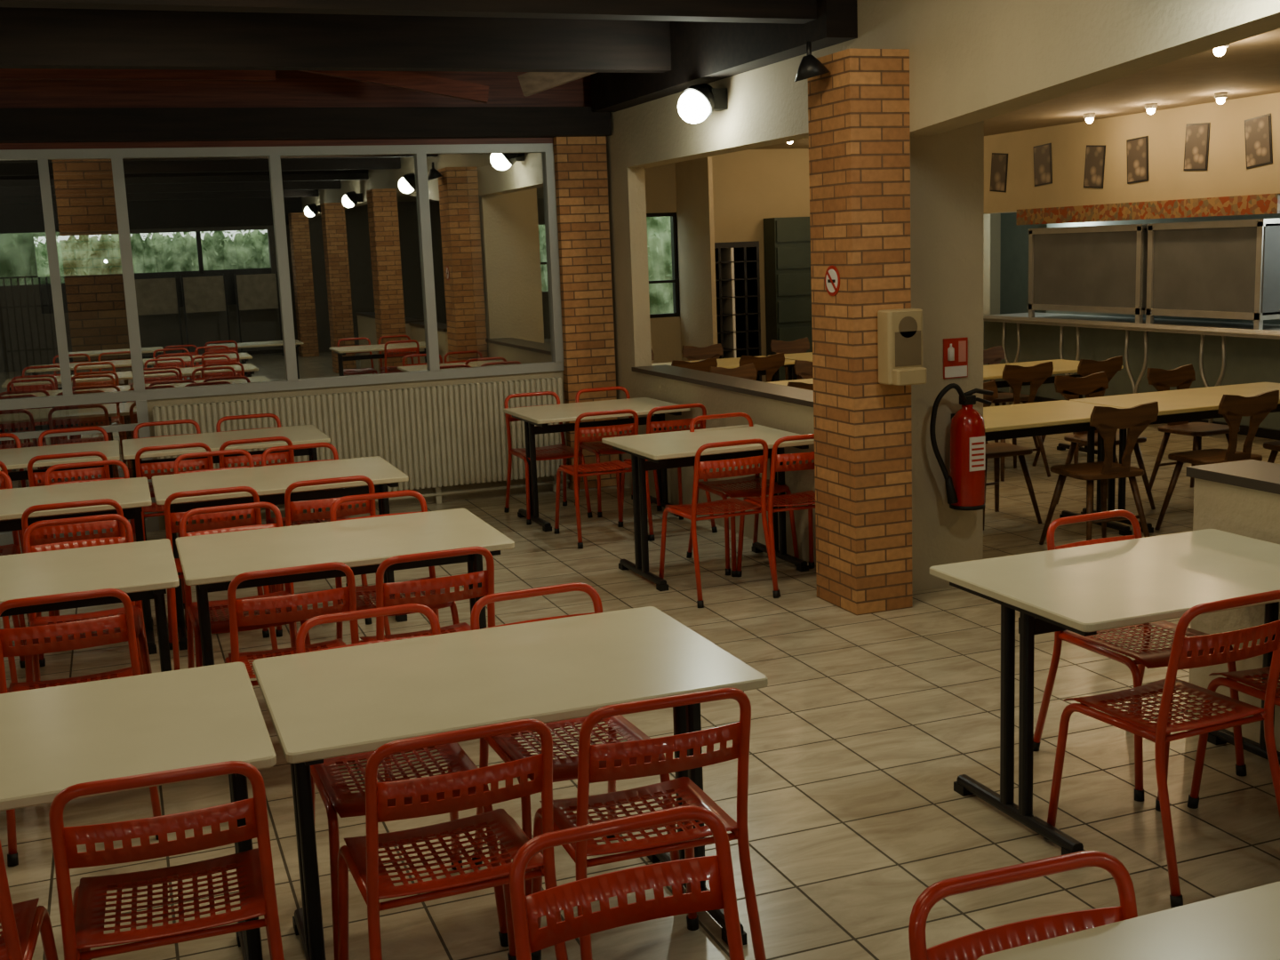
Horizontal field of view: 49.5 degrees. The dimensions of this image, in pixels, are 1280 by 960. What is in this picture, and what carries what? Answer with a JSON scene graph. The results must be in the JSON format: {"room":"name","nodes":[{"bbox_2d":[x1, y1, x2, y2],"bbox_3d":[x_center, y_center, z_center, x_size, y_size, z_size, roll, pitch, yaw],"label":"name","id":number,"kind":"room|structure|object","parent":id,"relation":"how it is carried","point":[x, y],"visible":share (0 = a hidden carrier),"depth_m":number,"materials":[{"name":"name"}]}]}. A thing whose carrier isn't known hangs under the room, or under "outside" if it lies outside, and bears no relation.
{"room":"eatery","nodes":[
{"label":"eatery","id":0,"kind":"room"},
{"bbox_2d":[0,171,478,448],"bbox_3d":[-7.132,-1.335,12.505,11.520,2.620,0.150,-6,10,-20],"label":"window glass","id":1,"kind":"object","parent":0,"point":[204,247],"depth_m":13.66,"materials":[{"name":"glass"}]},
{"bbox_2d":[0,152,531,179],"bbox_3d":[-6.498,-2.410,10.457,11.500,0.130,4.380,-6,10,-20],"label":"roof","id":2,"kind":"structure","parent":0,"point":[319,164],"depth_m":12.21,"materials":[{"name":"brown wood"}]},
{"bbox_2d":[0,70,591,150],"bbox_3d":[-3.344,-2.514,9.172,6.530,0.640,0.200,-6,10,-20],"label":"wall","id":3,"kind":"structure","parent":0,"point":[290,88],"depth_m":9.39,"materials":[{"name":"red wood"}]},
{"bbox_2d":[0,143,564,545],"bbox_3d":[-3.452,-0.914,9.323,6.130,2.565,0.100,-6,10,-20],"label":"window","id":4,"kind":"structure","parent":3,"relation":"in","point":[140,394],"depth_m":9.53,"materials":[{"name":"white metal"}]},
{"bbox_2d":[0,106,611,143],"bbox_3d":[-3.281,-2.309,9.028,6.510,0.200,0.170,-6,10,-20],"label":"beam","id":5,"kind":"structure","parent":3,"relation":"attached to","point":[24,124],"depth_m":9.30,"materials":[{"name":"brown wood"}]},
{"bbox_2d":[146,370,568,529],"bbox_3d":[-1.966,-0.249,10.049,2.960,0.900,0.140,-6,10,-20],"label":"wall","id":6,"kind":"structure","parent":0,"point":[151,404],"depth_m":10.07,"materials":[{"name":"white paint"}]},
{"bbox_2d":[0,401,1279,959],"bbox_3d":[2.195,0.985,4.779,13.600,0.100,22.400,-6,10,-20],"label":"floor","id":7,"kind":"structure","parent":0,"point":[863,728],"depth_m":4.73,"materials":[{"name":"tile"}]},
{"bbox_2d":[0,840,58,959],"bbox_3d":[-1.434,0.995,2.784,0.466,0.828,0.542,-5,10,-17],"label":"dining chair","id":8,"kind":"object","parent":7,"relation":"on","point":[21,923],"visible":1,"depth_m":2.83,"materials":[{"name":"red metal"}]},
{"bbox_2d":[0,275,74,531],"bbox_3d":[-4.394,-0.599,9.584,0.818,1.970,0.300,-6,10,-20],"label":"wire rack","id":9,"kind":"object","parent":7,"relation":"on","point":[2,329],"visible":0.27,"depth_m":9.60,"materials":[{"name":"black metal"}]},
{"bbox_2d":[0,440,119,531],"bbox_3d":[-3.616,0.228,8.082,1.165,0.740,0.790,-6,10,-20],"label":"dining table","id":10,"kind":"object","parent":7,"relation":"on","point":[14,458],"visible":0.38,"depth_m":8.07,"materials":[{"name":"beige laminate"}]},
{"bbox_2d":[27,450,114,539],"bbox_3d":[-3.132,0.231,7.707,0.466,0.828,0.542,-6,10,-20],"label":"dining chair","id":11,"kind":"object","parent":7,"relation":"on","point":[104,471],"visible":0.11,"depth_m":7.44,"materials":[{"name":"red metal"}]},
{"bbox_2d":[0,477,157,654],"bbox_3d":[-2.896,0.458,6.552,1.165,0.740,0.790,-6,10,-20],"label":"dining table","id":12,"kind":"object","parent":7,"relation":"on","point":[132,494],"visible":0.85,"depth_m":6.56,"materials":[{"name":"beige laminate"}]},
{"bbox_2d":[0,588,161,866],"bbox_3d":[-1.835,0.721,4.503,0.466,0.828,0.542,-6,10,-21],"label":"dining chair","id":13,"kind":"object","parent":7,"relation":"on","point":[125,621],"visible":0.45,"depth_m":4.26,"materials":[{"name":"red metal"}]},
{"bbox_2d":[21,498,143,680],"bbox_3d":[-2.474,0.467,6.156,0.466,0.828,0.542,-6,10,-20],"label":"dining chair","id":14,"kind":"object","parent":7,"relation":"on","point":[119,527],"visible":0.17,"depth_m":5.90,"materials":[{"name":"red metal"}]},
{"bbox_2d":[23,513,151,681],"bbox_3d":[-2.134,0.589,5.353,0.466,0.828,0.542,-6,10,-20],"label":"dining chair","id":15,"kind":"object","parent":7,"relation":"on","point":[30,668],"visible":0.34,"depth_m":5.46,"materials":[{"name":"red metal"}]},
{"bbox_2d":[0,538,179,671],"bbox_3d":[-2.235,0.704,4.941,1.165,0.740,0.790,-6,10,-20],"label":"dining table","id":16,"kind":"object","parent":7,"relation":"on","point":[141,570],"visible":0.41,"depth_m":4.96,"materials":[{"name":"beige laminate"}]},
{"bbox_2d":[44,459,143,617],"bbox_3d":[-2.720,0.349,6.909,0.466,0.828,0.542,-6,10,-20],"label":"dining chair","id":17,"kind":"object","parent":7,"relation":"on","point":[121,464],"visible":0.12,"depth_m":7.06,"materials":[{"name":"red metal"}]},
{"bbox_2d":[51,159,141,479],"bbox_3d":[-3.989,-1.088,10.313,0.440,2.620,0.400,-6,10,-20],"label":"brick column","id":18,"kind":"structure","parent":7,"relation":"on","point":[84,192],"depth_m":10.07,"materials":[{"name":"brick"}]},
{"bbox_2d":[0,661,276,959],"bbox_3d":[-1.457,0.962,3.233,1.165,0.740,0.790,-6,10,-20],"label":"dining table","id":19,"kind":"object","parent":7,"relation":"on","point":[54,739],"visible":0.82,"depth_m":3.23,"materials":[{"name":"beige laminate"}]},
{"bbox_2d":[48,760,284,959],"bbox_3d":[-1.005,0.943,2.995,0.466,0.828,0.542,-5,10,-18],"label":"dining chair","id":20,"kind":"object","parent":7,"relation":"on","point":[83,918],"visible":1,"depth_m":2.83,"materials":[{"name":"red metal"}]},
{"bbox_2d":[135,442,219,541],"bbox_3d":[-2.628,0.180,7.892,0.466,0.828,0.542,-6,10,-20],"label":"dining chair","id":21,"kind":"object","parent":7,"relation":"on","point":[207,462],"visible":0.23,"depth_m":7.63,"materials":[{"name":"red metal"}]},
{"bbox_2d":[164,486,278,670],"bbox_3d":[-1.942,0.413,6.352,0.466,0.828,0.542,-6,10,-20],"label":"dining chair","id":22,"kind":"object","parent":7,"relation":"on","point":[171,519],"visible":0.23,"depth_m":6.11,"materials":[{"name":"red metal"}]},
{"bbox_2d":[173,448,276,629],"bbox_3d":[-2.141,0.291,7.122,0.466,0.828,0.542,-6,10,-20],"label":"dining chair","id":23,"kind":"object","parent":7,"relation":"on","point":[246,453],"visible":0.13,"depth_m":7.26,"materials":[{"name":"red metal"}]},
{"bbox_2d":[121,424,330,540],"bbox_3d":[-2.509,0.116,8.489,1.165,0.740,0.790,-6,10,-20],"label":"dining table","id":24,"kind":"object","parent":7,"relation":"on","point":[305,434],"visible":0.41,"depth_m":8.40,"materials":[{"name":"beige laminate"}]},
{"bbox_2d":[179,501,310,668],"bbox_3d":[-1.565,0.542,5.499,0.466,0.828,0.542,-6,10,-22],"label":"dining chair","id":25,"kind":"object","parent":7,"relation":"on","point":[219,627],"visible":0.47,"depth_m":5.57,"materials":[{"name":"red metal"}]},
{"bbox_2d":[218,436,299,525],"bbox_3d":[-2.214,0.142,8.024,0.466,0.828,0.542,-6,10,-21],"label":"dining chair","id":26,"kind":"object","parent":7,"relation":"on","point":[224,461],"visible":0.13,"depth_m":7.75,"materials":[{"name":"red metal"}]},
{"bbox_2d":[151,456,408,650],"bbox_3d":[-1.789,0.346,6.959,1.165,0.740,0.790,-6,10,-20],"label":"dining table","id":27,"kind":"object","parent":7,"relation":"on","point":[270,483],"visible":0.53,"depth_m":6.86,"materials":[{"name":"beige laminate"}]},
{"bbox_2d":[224,561,359,686],"bbox_3d":[-1.189,0.654,4.752,0.466,0.828,0.542,-6,10,-20],"label":"dining chair","id":28,"kind":"object","parent":7,"relation":"on","point":[236,608],"visible":0.43,"depth_m":4.50,"materials":[{"name":"red metal"}]},
{"bbox_2d":[261,442,370,605],"bbox_3d":[-1.716,0.252,7.257,0.466,0.828,0.542,-6,10,-22],"label":"dining chair","id":29,"kind":"object","parent":7,"relation":"on","point":[268,520],"visible":0.3,"depth_m":7.35,"materials":[{"name":"red metal"}]},
{"bbox_2d":[275,475,391,637],"bbox_3d":[-1.468,0.367,6.516,0.466,0.828,0.542,-6,10,-22],"label":"dining chair","id":30,"kind":"object","parent":7,"relation":"on","point":[290,507],"visible":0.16,"depth_m":6.25,"materials":[{"name":"red metal"}]},
{"bbox_2d":[175,508,514,666],"bbox_3d":[-1.128,0.592,5.349,1.165,0.740,0.790,-6,10,-20],"label":"dining table","id":31,"kind":"object","parent":7,"relation":"on","point":[209,563],"visible":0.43,"depth_m":5.22,"materials":[{"name":"beige laminate"}]},
{"bbox_2d":[152,376,569,522],"bbox_3d":[-1.904,-0.207,9.906,2.910,0.860,0.100,-6,10,-20],"label":"radiator","id":32,"kind":"object","parent":7,"relation":"on","point":[437,436],"visible":0.64,"depth_m":9.97,"materials":[{"name":"metal"}]},
{"bbox_2d":[329,489,459,639],"bbox_3d":[-0.999,0.496,5.644,0.466,0.828,0.542,-6,10,-20],"label":"dining chair","id":33,"kind":"object","parent":7,"relation":"on","point":[364,591],"visible":0.31,"depth_m":5.73,"materials":[{"name":"red metal"}]},
{"bbox_2d":[296,603,508,959],"bbox_3d":[-0.664,0.803,3.742,0.466,0.828,0.542,-6,10,-21],"label":"dining chair","id":34,"kind":"object","parent":7,"relation":"on","point":[336,796],"visible":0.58,"depth_m":3.70,"materials":[{"name":"red metal"}]},
{"bbox_2d":[359,546,495,780],"bbox_3d":[-0.753,0.611,4.901,0.466,0.828,0.542,-6,10,-22],"label":"dining chair","id":35,"kind":"object","parent":7,"relation":"on","point":[383,590],"visible":0.38,"depth_m":4.65,"materials":[{"name":"red metal"}]},
{"bbox_2d":[337,719,567,959],"bbox_3d":[-0.442,0.892,3.165,0.466,0.828,0.542,-6,10,-21],"label":"dining chair","id":36,"kind":"object","parent":7,"relation":"on","point":[360,854],"visible":0.94,"depth_m":3.00,"materials":[{"name":"red metal"}]},
{"bbox_2d":[252,606,767,959],"bbox_3d":[-0.349,0.850,3.641,1.165,0.740,0.790,-6,10,-20],"label":"dining table","id":37,"kind":"object","parent":7,"relation":"on","point":[321,705],"visible":0.81,"depth_m":3.49,"materials":[{"name":"beige laminate"}]},
{"bbox_2d":[504,391,592,524],"bbox_3d":[-0.651,-0.166,9.484,0.466,0.828,0.542,-6,10,-22],"label":"dining chair","id":38,"kind":"object","parent":7,"relation":"on","point":[540,451],"visible":0.8,"depth_m":9.54,"materials":[{"name":"red metal"}]},
{"bbox_2d":[470,582,685,895],"bbox_3d":[-0.203,0.757,3.912,0.466,0.828,0.542,-6,10,-22],"label":"dining chair","id":39,"kind":"object","parent":7,"relation":"on","point":[508,748],"visible":0.41,"depth_m":3.92,"materials":[{"name":"red metal"}]},
{"bbox_2d":[552,136,619,490],"bbox_3d":[-0.417,-1.236,10.426,0.380,2.600,0.220,-6,10,-20],"label":"brick column","id":40,"kind":"structure","parent":7,"relation":"on","point":[580,163],"depth_m":10.28,"materials":[{"name":"brick"}]},
{"bbox_2d":[503,397,690,532],"bbox_3d":[-0.287,-0.119,9.366,1.060,0.740,0.790,-6,10,-21],"label":"dining table","id":41,"kind":"object","parent":7,"relation":"on","point":[540,416],"visible":0.75,"depth_m":9.23,"materials":[{"name":"beige laminate"}]},
{"bbox_2d":[554,408,649,548],"bbox_3d":[-0.260,-0.045,8.679,0.466,0.828,0.542,-6,10,-19],"label":"dining chair","id":42,"kind":"object","parent":7,"relation":"on","point":[573,469],"visible":0.91,"depth_m":8.46,"materials":[{"name":"red metal"}]},
{"bbox_2d":[574,386,662,517],"bbox_3d":[-0.174,-0.210,9.638,0.466,0.828,0.542,-6,10,-20],"label":"dining chair","id":43,"kind":"object","parent":7,"relation":"on","point":[597,445],"visible":0.35,"depth_m":9.53,"materials":[{"name":"red metal"}]},
{"bbox_2d":[509,805,744,959],"bbox_3d":[0.063,1.027,2.248,0.466,0.828,0.542,-6,10,-21],"label":"dining chair","id":44,"kind":"object","parent":7,"relation":"on","point":[526,910],"visible":1,"depth_m":2.40,"materials":[{"name":"red metal"}]},
{"bbox_2d":[531,688,766,959],"bbox_3d":[0.003,0.847,3.329,0.466,0.828,0.542,-5,10,-18],"label":"dining chair","id":45,"kind":"object","parent":7,"relation":"on","point":[589,756],"visible":0.79,"depth_m":3.15,"materials":[{"name":"red metal"}]},
{"bbox_2d":[617,403,717,540],"bbox_3d":[0.158,-0.087,8.832,0.466,0.828,0.542,-6,10,-22],"label":"dining chair","id":46,"kind":"object","parent":7,"relation":"on","point":[650,426],"visible":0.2,"depth_m":8.60,"materials":[{"name":"red metal"}]},
{"bbox_2d":[601,424,814,591],"bbox_3d":[0.391,0.137,7.695,0.970,0.740,0.790,-6,10,-21],"label":"dining table","id":47,"kind":"object","parent":7,"relation":"on","point":[675,449],"visible":0.91,"depth_m":7.58,"materials":[{"name":"beige laminate"}]},
{"bbox_2d":[659,438,780,607],"bbox_3d":[0.394,0.179,7.200,0.466,0.828,0.542,-6,10,-21],"label":"dining chair","id":48,"kind":"object","parent":7,"relation":"on","point":[683,510],"visible":0.98,"depth_m":7.02,"materials":[{"name":"red metal"}]},
{"bbox_2d":[714,240,761,381],"bbox_3d":[0.962,-1.716,15.360,0.640,1.800,0.400,-6,10,-20],"label":"shelving rack","id":49,"kind":"object","parent":7,"relation":"on","point":[737,263],"visible":0.45,"depth_m":15.23,"materials":[{"name":"black metal"}]},
{"bbox_2d":[686,412,799,575],"bbox_3d":[0.569,0.060,7.866,0.466,0.828,0.542,-6,10,-22],"label":"dining chair","id":50,"kind":"object","parent":7,"relation":"on","point":[727,485],"visible":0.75,"depth_m":7.80,"materials":[{"name":"red metal"}]},
{"bbox_2d":[739,352,784,382],"bbox_3d":[0.983,-0.679,12.062,0.444,0.859,0.512,-5,10,-17],"label":"wooden chair","id":51,"kind":"object","parent":7,"relation":"on","point":[772,364],"visible":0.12,"depth_m":11.80,"materials":[{"name":"brown wood"}]},
{"bbox_2d":[736,433,815,598],"bbox_3d":[0.808,0.141,7.331,0.466,0.828,0.542,-5,10,-17],"label":"dining chair","id":52,"kind":"object","parent":7,"relation":"on","point":[776,459],"visible":0.73,"depth_m":7.11,"materials":[{"name":"red metal"}]},
{"bbox_2d":[763,216,812,381],"bbox_3d":[1.819,-1.968,15.899,0.700,2.050,0.300,-6,10,-20],"label":"tall cabinet","id":53,"kind":"object","parent":7,"relation":"on","point":[787,241],"visible":0.57,"depth_m":15.68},
{"bbox_2d":[808,48,912,615],"bbox_3d":[1.069,-0.690,6.725,0.310,2.640,0.410,-6,10,-20],"label":"brick column","id":54,"kind":"structure","parent":7,"relation":"on","point":[859,110],"depth_m":6.59,"materials":[{"name":"brick"}]},
{"bbox_2d":[877,308,927,385],"bbox_3d":[1.229,-0.622,6.482,0.190,0.345,0.168,-6,10,-20],"label":"dispenser","id":55,"kind":"object","parent":54,"relation":"attached to","point":[900,332],"visible":1,"depth_m":6.44,"materials":[{"name":"beige plastic"}]},
{"bbox_2d":[983,345,1038,448],"bbox_3d":[2.975,-0.658,11.473,0.444,0.859,0.512,-6,10,-21],"label":"wooden chair","id":56,"kind":"object","parent":7,"relation":"on","point":[995,355],"visible":0.3,"depth_m":11.62,"materials":[{"name":"brown wood"}]},
{"bbox_2d":[983,380,1042,530],"bbox_3d":[2.198,-0.165,8.730,0.444,0.859,0.512,-5,10,-19],"label":"wooden chair","id":57,"kind":"object","parent":7,"relation":"on","point":[996,451],"visible":0.46,"depth_m":8.63,"materials":[{"name":"brown wood"}]},
{"bbox_2d":[908,850,1137,959],"bbox_3d":[0.680,1.043,2.012,0.466,0.828,0.542,-5,10,-18],"label":"dining chair","id":58,"kind":"object","parent":7,"relation":"on","point":[972,946],"visible":0.76,"depth_m":2.17,"materials":[{"name":"red metal"}]},
{"bbox_2d":[1000,361,1053,481],"bbox_3d":[2.754,-0.458,10.341,0.444,0.859,0.512,-5,10,-18],"label":"wooden chair","id":59,"kind":"object","parent":7,"relation":"on","point":[1014,375],"visible":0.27,"depth_m":10.09,"materials":[{"name":"brown wood"}]},
{"bbox_2d":[983,359,1123,454],"bbox_3d":[2.888,-0.505,10.924,1.600,0.740,0.790,-6,10,-20],"label":"dining table","id":60,"kind":"object","parent":7,"relation":"on","point":[990,372],"visible":0.25,"depth_m":10.99,"materials":[{"name":"yellow laminate"}]},
{"bbox_2d":[983,400,1131,535],"bbox_3d":[2.078,-0.009,8.169,1.600,0.740,0.790,-6,10,-20],"label":"dining table","id":61,"kind":"object","parent":7,"relation":"on","point":[1019,420],"visible":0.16,"depth_m":8.22,"materials":[{"name":"yellow laminate"}]},
{"bbox_2d":[1032,355,1122,466],"bbox_3d":[3.329,-0.516,10.552,0.444,0.859,0.512,-6,10,-24],"label":"wooden chair","id":62,"kind":"object","parent":7,"relation":"on","point":[1085,367],"visible":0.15,"depth_m":10.31,"materials":[{"name":"brown wood"}]},
{"bbox_2d":[1039,400,1158,544],"bbox_3d":[2.583,-0.026,7.820,0.444,0.859,0.512,-5,10,-15],"label":"wooden chair","id":63,"kind":"object","parent":7,"relation":"on","point":[1106,420],"visible":0.88,"depth_m":7.63,"materials":[{"name":"brown wood"}]},
{"bbox_2d":[929,528,1279,855],"bbox_3d":[1.628,0.645,4.394,1.165,0.740,0.790,-6,10,-20],"label":"dining table","id":64,"kind":"object","parent":7,"relation":"on","point":[1086,590],"visible":0.86,"depth_m":4.24,"materials":[{"name":"beige laminate"}]},
{"bbox_2d":[1054,371,1155,509],"bbox_3d":[3.013,-0.247,9.030,0.444,0.859,0.512,-6,10,-19],"label":"wooden chair","id":65,"kind":"object","parent":7,"relation":"on","point":[1093,385],"visible":0.46,"depth_m":9.13,"materials":[{"name":"brown wood"}]},
{"bbox_2d":[976,880,1279,959],"bbox_3d":[1.189,1.074,1.957,1.165,0.740,0.790,-6,10,-20],"label":"dining table","id":66,"kind":"object","parent":7,"relation":"on","point":[1244,924],"visible":1,"depth_m":2.10,"materials":[{"name":"beige laminate"}]},
{"bbox_2d":[983,312,1279,439],"bbox_3d":[5.169,-0.905,12.229,1.064,0.919,7.000,-6,10,-20],"label":"countertop","id":67,"kind":"structure","parent":7,"relation":"on","point":[1220,353],"depth_m":12.89,"materials":[{"name":"grey laminate"}]},
{"bbox_2d":[1027,218,1279,329],"bbox_3d":[4.874,-1.969,13.197,0.490,0.924,3.200,-6,10,-20],"label":"display cabinet","id":68,"kind":"object","parent":67,"relation":"on","point":[1227,269],"visible":0.89,"depth_m":12.76,"materials":[{"name":"silver metal"}]},
{"bbox_2d":[1033,509,1246,801],"bbox_3d":[1.670,0.557,4.664,0.466,0.828,0.542,-6,10,-23],"label":"dining chair","id":69,"kind":"object","parent":7,"relation":"on","point":[1156,658],"visible":0.66,"depth_m":4.64,"materials":[{"name":"red metal"}]},
{"bbox_2d":[1044,589,1279,908],"bbox_3d":[1.514,0.683,3.953,0.466,0.828,0.542,-6,10,-23],"label":"dining chair","id":70,"kind":"object","parent":7,"relation":"on","point":[1159,732],"visible":0.98,"depth_m":3.82,"materials":[{"name":"red metal"}]},
{"bbox_2d":[1069,382,1279,533],"bbox_3d":[3.601,-0.163,8.729,1.600,0.740,0.790,-6,10,-20],"label":"dining table","id":71,"kind":"object","parent":7,"relation":"on","point":[1178,405],"visible":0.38,"depth_m":8.56,"materials":[{"name":"yellow laminate"}]},
{"bbox_2d":[1145,363,1239,493],"bbox_3d":[3.724,-0.319,9.291,0.444,0.859,0.512,-6,10,-24],"label":"wooden chair","id":72,"kind":"object","parent":7,"relation":"on","point":[1182,377],"visible":0.7,"depth_m":9.38,"materials":[{"name":"brown wood"}]},
{"bbox_2d":[1154,389,1279,529],"bbox_3d":[3.371,-0.106,8.111,0.444,0.859,0.512,-6,10,-20],"label":"wooden chair","id":73,"kind":"object","parent":7,"relation":"on","point":[1233,407],"visible":0.69,"depth_m":7.90,"materials":[{"name":"brown wood"}]},
{"bbox_2d":[1187,666,1279,808],"bbox_3d":[2.005,0.637,4.112,0.466,0.828,0.542,-5,10,-18],"label":"dining chair","id":74,"kind":"object","parent":7,"relation":"on","point":[1244,676],"visible":0.7,"depth_m":4.23,"materials":[{"name":"red metal"}]},
{"bbox_2d":[675,156,717,360],"bbox_3d":[0.619,-2.177,15.104,0.050,2.820,0.900,-6,10,-20],"label":"wall","id":75,"kind":"structure","parent":0,"point":[693,178],"depth_m":14.98,"materials":[{"name":"white paint"}]},
{"bbox_2d":[644,148,1000,382],"bbox_3d":[1.317,-2.346,15.941,6.540,2.820,0.200,-6,10,-20],"label":"wall","id":76,"kind":"structure","parent":0,"point":[750,187],"depth_m":15.67,"materials":[{"name":"white paint"}]},
{"bbox_2d":[646,212,679,318],"bbox_3d":[0.128,-2.382,15.436,0.600,1.150,0.080,-6,10,-20],"label":"window","id":77,"kind":"structure","parent":76,"relation":"in","point":[673,215],"depth_m":15.50,"materials":[{"name":"black metal"}]},
{"bbox_2d":[464,0,1279,591],"bbox_3d":[2.327,-0.661,4.577,0.620,3.200,22.000,-6,10,-20],"label":"wall","id":78,"kind":"structure","parent":0,"point":[972,62],"depth_m":7.06,"materials":[{"name":"white paint"}]},
{"bbox_2d":[677,83,727,123],"bbox_3d":[0.363,-2.236,8.241,0.295,0.234,0.212,-6,10,-20],"label":"wall lamp","id":79,"kind":"object","parent":78,"relation":"attached to","point":[697,102],"visible":1,"depth_m":8.17,"materials":[{"name":"glass"}]},
{"bbox_2d":[590,0,857,111],"bbox_3d":[0.351,-2.621,8.349,0.170,0.440,3.530,-6,10,-20],"label":"ceiling beam","id":80,"kind":"structure","parent":78,"relation":"attached to","point":[702,52],"depth_m":7.90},
{"bbox_2d":[0,7,671,72],"bbox_3d":[-2.739,-2.412,7.527,6.510,0.340,0.140,-6,10,-20],"label":"ceiling beam","id":81,"kind":"structure","parent":80,"relation":"attached to","point":[29,37],"depth_m":7.81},
{"bbox_2d":[0,0,816,23],"bbox_3d":[-2.066,-2.142,5.771,6.510,0.340,0.140,-6,10,-20],"label":"ceiling beam","id":82,"kind":"structure","parent":80,"relation":"attached to","point":[791,12],"depth_m":6.29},
{"bbox_2d":[943,337,967,378],"bbox_3d":[1.593,-0.614,6.995,0.140,0.200,0.036,-6,10,-20],"label":"sign","id":83,"kind":"object","parent":78,"relation":"attached to","point":[955,350],"visible":1,"depth_m":6.99,"materials":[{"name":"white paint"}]},
{"bbox_2d":[929,383,993,510],"bbox_3d":[1.606,-0.175,6.973,0.368,0.641,0.195,-6,10,-20],"label":"fire extinguisher","id":84,"kind":"object","parent":78,"relation":"attached to","point":[965,480],"visible":1,"depth_m":6.92,"materials":[{"name":"red metal"}]},
{"bbox_2d":[751,28,1279,149],"bbox_3d":[5.320,-2.220,5.485,6.670,0.100,22.400,-6,10,-20],"label":"ceiling","id":85,"kind":"structure","parent":0,"point":[1250,67],"depth_m":10.60,"materials":[{"name":"paint"}]},
{"bbox_2d":[1000,212,1047,314],"bbox_3d":[8.398,-1.087,6.840,0.200,2.820,22.000,-6,10,-20],"label":"wall","id":86,"kind":"structure","parent":0,"point":[1014,237],"depth_m":16.71,"materials":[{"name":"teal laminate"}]},
{"bbox_2d":[983,92,1279,365],"bbox_3d":[7.231,-0.969,6.410,0.200,2.820,22.000,-6,10,-20],"label":"wall","id":87,"kind":"structure","parent":0,"point":[1227,174],"depth_m":12.80,"materials":[{"name":"yellow paint"}]},
{"bbox_2d":[1033,143,1052,186],"bbox_3d":[4.078,-3.191,14.056,0.012,0.416,0.304,-6,10,-20],"label":"poster","id":88,"kind":"object","parent":87,"relation":"attached to","point":[1043,172],"visible":1,"depth_m":14.04,"materials":[{"name":"brown paper"}]},
{"bbox_2d":[1083,144,1105,188],"bbox_3d":[4.364,-3.008,13.328,0.012,0.421,0.311,-6,10,-20],"label":"poster","id":89,"kind":"object","parent":87,"relation":"attached to","point":[1094,166],"visible":1,"depth_m":13.31,"materials":[{"name":"brown paper"}]},
{"bbox_2d":[1126,136,1148,183],"bbox_3d":[4.576,-2.943,12.770,0.012,0.414,0.300,-6,10,-20],"label":"poster","id":90,"kind":"object","parent":87,"relation":"attached to","point":[1137,149],"visible":1,"depth_m":12.76,"materials":[{"name":"brown paper"}]},
{"bbox_2d":[1016,192,1279,224],"bbox_3d":[4.569,-2.496,12.891,0.030,0.160,3.500,-6,10,-20],"label":"frieze","id":91,"kind":"object","parent":87,"relation":"attached to","point":[1265,204],"visible":1,"depth_m":12.57},
{"bbox_2d":[1183,122,1210,170],"bbox_3d":[4.839,-2.895,12.067,0.012,0.414,0.300,-6,10,-20],"label":"poster","id":92,"kind":"object","parent":87,"relation":"attached to","point":[1197,135],"visible":1,"depth_m":12.05,"materials":[{"name":"brown paper"}]},
{"bbox_2d":[1244,113,1272,168],"bbox_3d":[5.088,-2.786,11.422,0.012,0.426,0.318,-6,10,-20],"label":"poster","id":93,"kind":"object","parent":87,"relation":"attached to","point":[1258,131],"visible":1,"depth_m":11.41,"materials":[{"name":"brown paper"}]},
{"bbox_2d":[1046,213,1279,324],"bbox_3d":[5.920,-1.664,12.400,0.100,2.300,7.200,-6,10,-20],"label":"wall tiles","id":94,"kind":"structure","parent":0,"point":[1270,215],"depth_m":13.80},
{"bbox_2d":[1185,459,1279,751],"bbox_3d":[2.489,0.540,4.234,0.300,0.935,1.990,-6,10,-20],"label":"wall","id":95,"kind":"structure","parent":0,"point":[1242,498],"depth_m":4.88,"materials":[{"name":"white paint"}]},
{"bbox_3d":[-0.246,-1.630,0.991,6.930,0.100,17.870,-6,10,-20],"label":"ceiling","id":96,"kind":"structure","parent":0,"visible":0},
{"bbox_2d":[298,70,489,103],"bbox_3d":[-1.727,-2.573,8.788,1.532,0.378,0.080,-4,10,-13],"label":"strut","id":97,"kind":"object","parent":96,"relation":"attached to","point":[406,80],"visible":0.57,"depth_m":8.84,"materials":[{"name":"red wood"}]},
{"bbox_2d":[517,72,595,96],"bbox_3d":[-0.379,-2.657,8.913,0.815,0.345,0.080,-2,10,2],"label":"strut","id":98,"kind":"object","parent":96,"relation":"attached to","point":[531,83],"visible":0.43,"depth_m":8.90,"materials":[{"name":"brown wood"}]},
{"label":"outside","id":99,"kind":"structure","parent":0,"visible":0},
{"bbox_3d":[-9.953,-0.185,14.641,15.500,0.100,13.830,-6,10,-20],"label":"terrace","id":100,"kind":"object","parent":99,"visible":0},
{"bbox_2d":[0,232,64,286],"bbox_3d":[-8.161,-1.679,14.458,6.324,3.210,1.048,-6,10,-20],"label":"hedge","id":101,"kind":"object","parent":100,"relation":"on","point":[21,254],"visible":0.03,"depth_m":14.74,"materials":[{"name":"green plant"}]},
{"bbox_3d":[1.036,-1.876,22.127,10.500,0.100,11.300,-6,10,-20],"label":"ground","id":102,"kind":"structure","parent":0,"visible":0},
{"bbox_2d":[646,216,673,313],"bbox_3d":[-0.399,-2.545,17.850,5.328,3.231,0.943,-6,10,-20],"label":"hedge","id":103,"kind":"object","parent":102,"relation":"on","point":[659,233],"visible":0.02,"depth_m":17.73,"materials":[{"name":"green plant"}]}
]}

